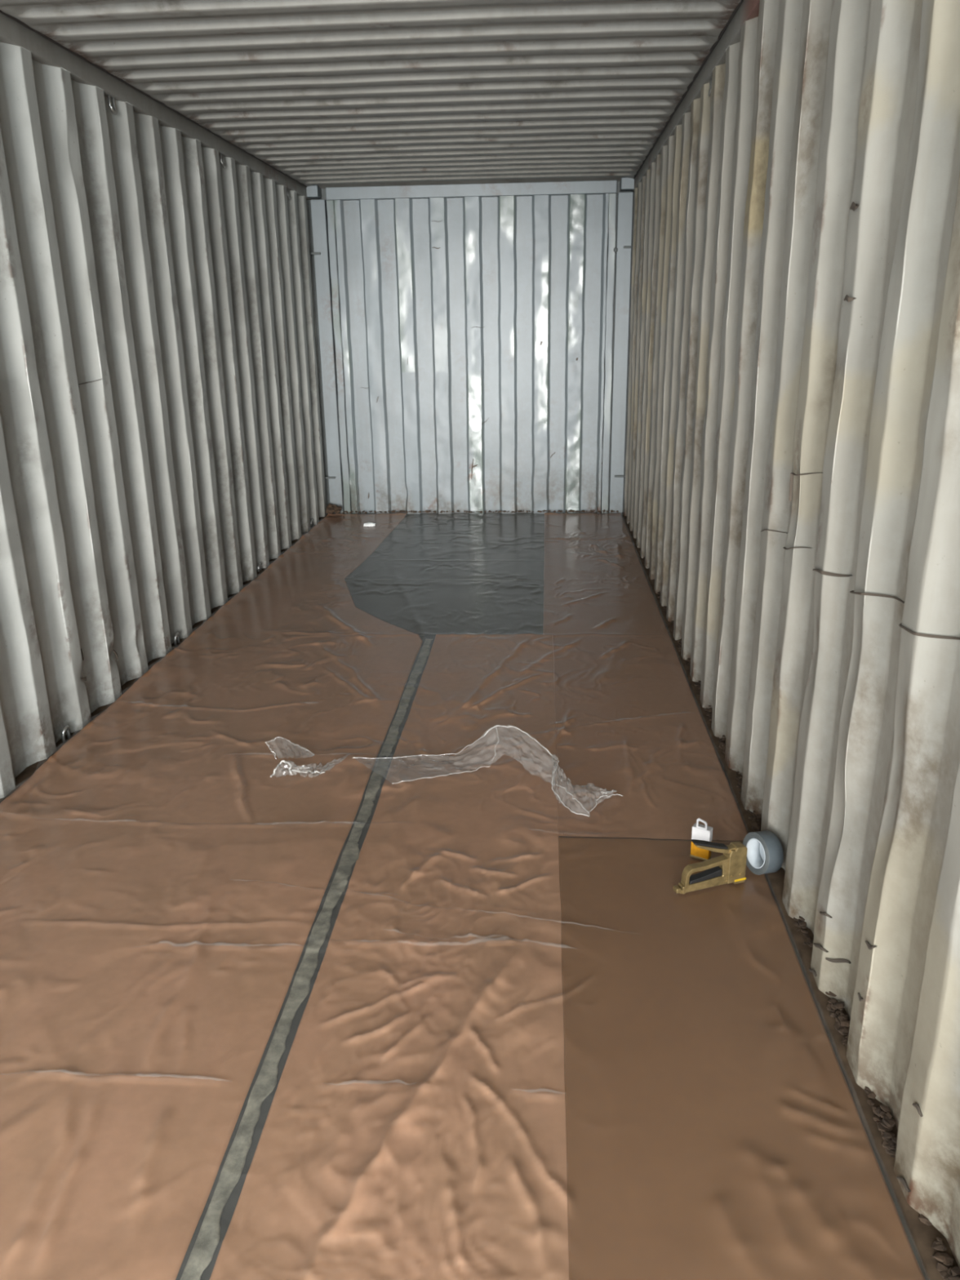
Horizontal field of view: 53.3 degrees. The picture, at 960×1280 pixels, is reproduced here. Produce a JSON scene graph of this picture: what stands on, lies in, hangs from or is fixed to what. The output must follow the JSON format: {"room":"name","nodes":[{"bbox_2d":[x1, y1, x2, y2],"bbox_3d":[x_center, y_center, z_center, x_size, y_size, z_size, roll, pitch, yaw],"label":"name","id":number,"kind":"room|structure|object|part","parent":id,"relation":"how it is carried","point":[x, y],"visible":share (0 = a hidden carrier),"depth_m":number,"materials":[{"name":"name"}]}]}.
{"room":"shipping container interior","nodes":[
{"label":"shipping container interior","id":0,"kind":"room"},
{"bbox_2d":[0,42,327,798],"bbox_3d":[-1.534,-0.750,3.214,0.050,2.330,8.953,0,18,4],"label":"wall","id":1,"kind":"structure","parent":0,"point":[162,442],"depth_m":4.00,"materials":[{"name":"metal"}]},
{"bbox_2d":[0,12,311,199],"bbox_3d":[-1.564,-1.859,2.846,0.067,0.138,8.955,0,18,4],"label":"top side rail","id":2,"kind":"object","parent":1,"relation":"attached to","point":[43,51],"depth_m":3.90,"materials":[{"name":"metal"}]},
{"bbox_2d":[0,513,328,803],"bbox_3d":[-1.532,0.373,3.511,0.091,0.031,8.820,0,18,4],"label":"baseboard","id":3,"kind":"structure","parent":1,"relation":"attached to","point":[28,772],"depth_m":3.90,"materials":[{"name":"metal"}]},
{"bbox_2d":[0,0,743,188],"bbox_3d":[-0.366,-1.909,2.680,2.490,0.037,9.093,0,18,4],"label":"ceiling","id":4,"kind":"structure","parent":0,"point":[324,94],"depth_m":3.89,"materials":[{"name":"paint"}]},
{"bbox_2d":[306,177,634,514],"bbox_3d":[-0.060,-2.158,7.267,2.520,2.520,0.150,0,18,4],"label":"wall","id":5,"kind":"structure","parent":0,"point":[473,340],"depth_m":7.25,"materials":[{"name":"metal"}]},
{"bbox_3d":[-1.169,-2.124,7.373,0.105,2.322,0.064,0,18,4],"label":"corner post","id":6,"kind":"part","parent":5,"relation":"part of","materials":[{"name":"metal"}]},
{"bbox_3d":[1.061,-2.109,7.225,0.108,2.322,0.064,0,18,4],"label":"corner post","id":7,"kind":"part","parent":5,"relation":"part of","materials":[{"name":"metal"}]},
{"bbox_2d":[324,511,927,1279],"bbox_3d":[-0.325,0.427,3.531,2.520,0.140,8.980,0,18,4],"label":"floor","id":8,"kind":"structure","parent":0,"point":[482,588],"depth_m":5.72,"materials":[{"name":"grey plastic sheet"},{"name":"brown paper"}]},
{"bbox_2d":[0,512,422,1279],"bbox_3d":[-0.866,0.109,4.239,1.142,0.029,7.150,0,18,4],"label":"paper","id":9,"kind":"object","parent":8,"relation":"on","point":[108,1169],"visible":0.99,"depth_m":2.53,"materials":[{"name":"brown paper"}]},
{"bbox_2d":[57,513,683,1089],"bbox_3d":[-0.283,0.105,4.204,2.350,0.035,7.163,0,18,4],"label":"plastic sheet","id":10,"kind":"object","parent":9,"relation":"on","point":[347,513],"visible":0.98,"depth_m":2.90,"materials":[{"name":"clear plastic"}]},
{"bbox_2d":[265,740,346,777],"bbox_3d":[-0.611,0.403,3.304,0.317,0.038,0.253,0,18,4],"label":"scrap","id":11,"kind":"object","parent":10,"relation":"on","point":[271,740],"visible":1,"depth_m":3.22,"materials":[{"name":"clear plastic"}]},
{"bbox_2d":[325,503,342,514],"bbox_3d":[-1.162,-1.039,7.585,0.130,0.078,0.150,0,18,4],"label":"rubble","id":12,"kind":"object","parent":10,"relation":"on","point":[331,508],"visible":1,"depth_m":7.54,"materials":[{"name":"brown stone"}]},
{"bbox_2d":[363,522,375,526],"bbox_3d":[-0.832,-0.873,7.201,0.087,0.026,0.080,0,18,4],"label":"paper scrap","id":13,"kind":"object","parent":10,"relation":"on","point":[367,524],"visible":1,"depth_m":7.18,"materials":[{"name":"white paper"}]},
{"bbox_2d":[360,724,622,815],"bbox_3d":[0.021,0.394,3.196,0.943,0.103,0.382,6,19,20],"label":"scrap","id":14,"kind":"object","parent":10,"relation":"on","point":[496,725],"visible":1,"depth_m":3.08,"materials":[{"name":"clear plastic"}]},
{"bbox_2d":[689,817,712,861],"bbox_3d":[0.617,0.548,2.657,0.055,0.125,0.029,10,21,30],"label":"box","id":15,"kind":"object","parent":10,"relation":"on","point":[700,832],"visible":0.79,"depth_m":2.65,"materials":[{"name":"plastic"}]},
{"bbox_2d":[742,830,783,875],"bbox_3d":[0.764,0.574,2.582,0.059,0.117,0.114,-8,19,-20],"label":"tape roll","id":16,"kind":"object","parent":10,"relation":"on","point":[765,854],"visible":0.87,"depth_m":2.56,"materials":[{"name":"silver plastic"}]},
{"bbox_2d":[175,634,435,1279],"bbox_3d":[-0.371,0.608,2.734,0.059,0.011,4.050,0,18,4],"label":"tape","id":17,"kind":"object","parent":8,"relation":"on","point":[201,1255],"visible":1,"depth_m":2.05,"materials":[{"name":"grey plastic"}]},
{"bbox_2d":[209,633,568,1279],"bbox_3d":[-0.053,0.601,2.717,0.586,0.025,4.065,0,18,4],"label":"sheet","id":18,"kind":"object","parent":8,"relation":"on","point":[452,1168],"visible":1,"depth_m":2.03,"materials":[{"name":"brown paper"}]},
{"bbox_2d":[334,509,618,514],"bbox_3d":[-0.051,-1.024,7.621,2.302,0.030,0.040,0,18,4],"label":"dirt","id":19,"kind":"object","parent":8,"relation":"on","point":[571,510],"visible":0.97,"depth_m":7.61,"materials":[{"name":"brown soil"}]},
{"bbox_3d":[-0.065,-0.885,7.322,2.510,0.030,0.914,0,18,4],"label":"plywood panel","id":20,"kind":"part","parent":8,"relation":"part of","materials":[{"name":"brown wood"}]},
{"bbox_3d":[-0.161,-0.422,5.922,2.510,0.030,0.499,0,18,4],"label":"plywood panel","id":21,"kind":"part","parent":8,"relation":"part of","materials":[{"name":"brown wood"}]},
{"bbox_3d":[-0.119,-0.621,6.524,2.510,0.030,0.759,0,18,4],"label":"plywood panel","id":22,"kind":"part","parent":8,"relation":"part of","materials":[{"name":"brown wood"}]},
{"bbox_3d":[-0.211,-0.176,5.179,2.510,0.030,1.059,0,18,4],"label":"plywood panel","id":23,"kind":"part","parent":8,"relation":"part of","materials":[{"name":"wood"}]},
{"bbox_3d":[-0.301,0.260,3.862,2.510,0.030,1.709,0,18,4],"label":"plywood panel","id":24,"kind":"part","parent":8,"relation":"part of","materials":[{"name":"brown wood"}]},
{"bbox_3d":[-0.396,0.716,2.483,2.510,0.030,1.189,0,18,4],"label":"plywood panel","id":25,"kind":"part","parent":8,"relation":"part of","materials":[{"name":"brown wood"}]},
{"bbox_2d":[543,512,747,840],"bbox_3d":[0.644,-0.201,5.125,0.606,0.017,5.080,0,18,4],"label":"sheet","id":26,"kind":"object","parent":8,"relation":"on","point":[619,659],"visible":1,"depth_m":3.73,"materials":[{"name":"plastic"}]},
{"bbox_2d":[558,835,925,1279],"bbox_3d":[0.436,0.912,1.771,0.562,0.009,2.140,0,18,4],"label":"sheet","id":27,"kind":"object","parent":8,"relation":"on","point":[715,1130],"visible":0.89,"depth_m":1.86,"materials":[{"name":"brown paper"}]},
{"bbox_2d":[672,839,747,893],"bbox_3d":[0.606,0.584,2.513,0.206,0.147,0.037,-7,19,-18],"label":"gun","id":28,"kind":"object","parent":27,"relation":"on","point":[731,868],"visible":1,"depth_m":2.51,"materials":[{"name":"gold metal"}]},
{"bbox_2d":[680,880,726,893],"bbox_3d":[0.597,0.648,2.530,0.160,0.011,0.018,-7,19,-18],"label":"magazine","id":29,"kind":"object","parent":28,"relation":"on","point":[684,888],"depth_m":2.51,"materials":[{"name":"gold metal"}]},
{"bbox_3d":[0.599,0.533,2.494,0.100,0.038,0.023,-7,19,-18],"label":"lever","id":30,"kind":"part","parent":28,"relation":"part of","materials":[{"name":"black rubber"}]},
{"bbox_3d":[0.614,0.543,2.502,0.119,0.043,0.020,-7,19,-18],"label":"lever","id":31,"kind":"part","parent":28,"relation":"part of","materials":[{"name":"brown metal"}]},
{"bbox_3d":[0.688,0.640,2.560,0.033,0.008,0.030,-7,19,-18],"label":"nose plate","id":32,"kind":"part","parent":28,"relation":"part of","materials":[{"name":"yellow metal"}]},
{"bbox_3d":[-0.473,1.093,1.347,2.510,0.030,1.199,0,18,4],"label":"plywood panel","id":33,"kind":"part","parent":8,"relation":"part of","materials":[{"name":"brown wood"}]},
{"bbox_2d":[623,0,959,1267],"bbox_3d":[0.850,-0.737,3.058,0.052,2.326,8.952,0,18,4],"label":"wall","id":34,"kind":"structure","parent":0,"point":[792,492],"depth_m":2.09,"materials":[{"name":"metal"}]},
{"bbox_2d":[631,0,759,192],"bbox_3d":[0.843,-1.843,2.686,0.067,0.138,8.955,0,18,4],"label":"trim","id":35,"kind":"structure","parent":34,"relation":"attached to","point":[748,10],"depth_m":3.71,"materials":[{"name":"paint"}]},
{"bbox_2d":[622,512,959,1279],"bbox_3d":[0.871,0.389,3.352,0.091,0.031,8.820,0,18,4],"label":"bottom side rail","id":36,"kind":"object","parent":34,"relation":"attached to","point":[922,1239],"depth_m":2.00,"materials":[{"name":"metal"}]},
{"bbox_2d":[626,519,959,1279],"bbox_3d":[0.914,0.107,4.151,0.049,0.032,6.835,0,18,4],"label":"dirt","id":37,"kind":"object","parent":36,"relation":"on","point":[885,1125],"visible":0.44,"depth_m":1.84,"materials":[{"name":"brown soil"}]}
]}

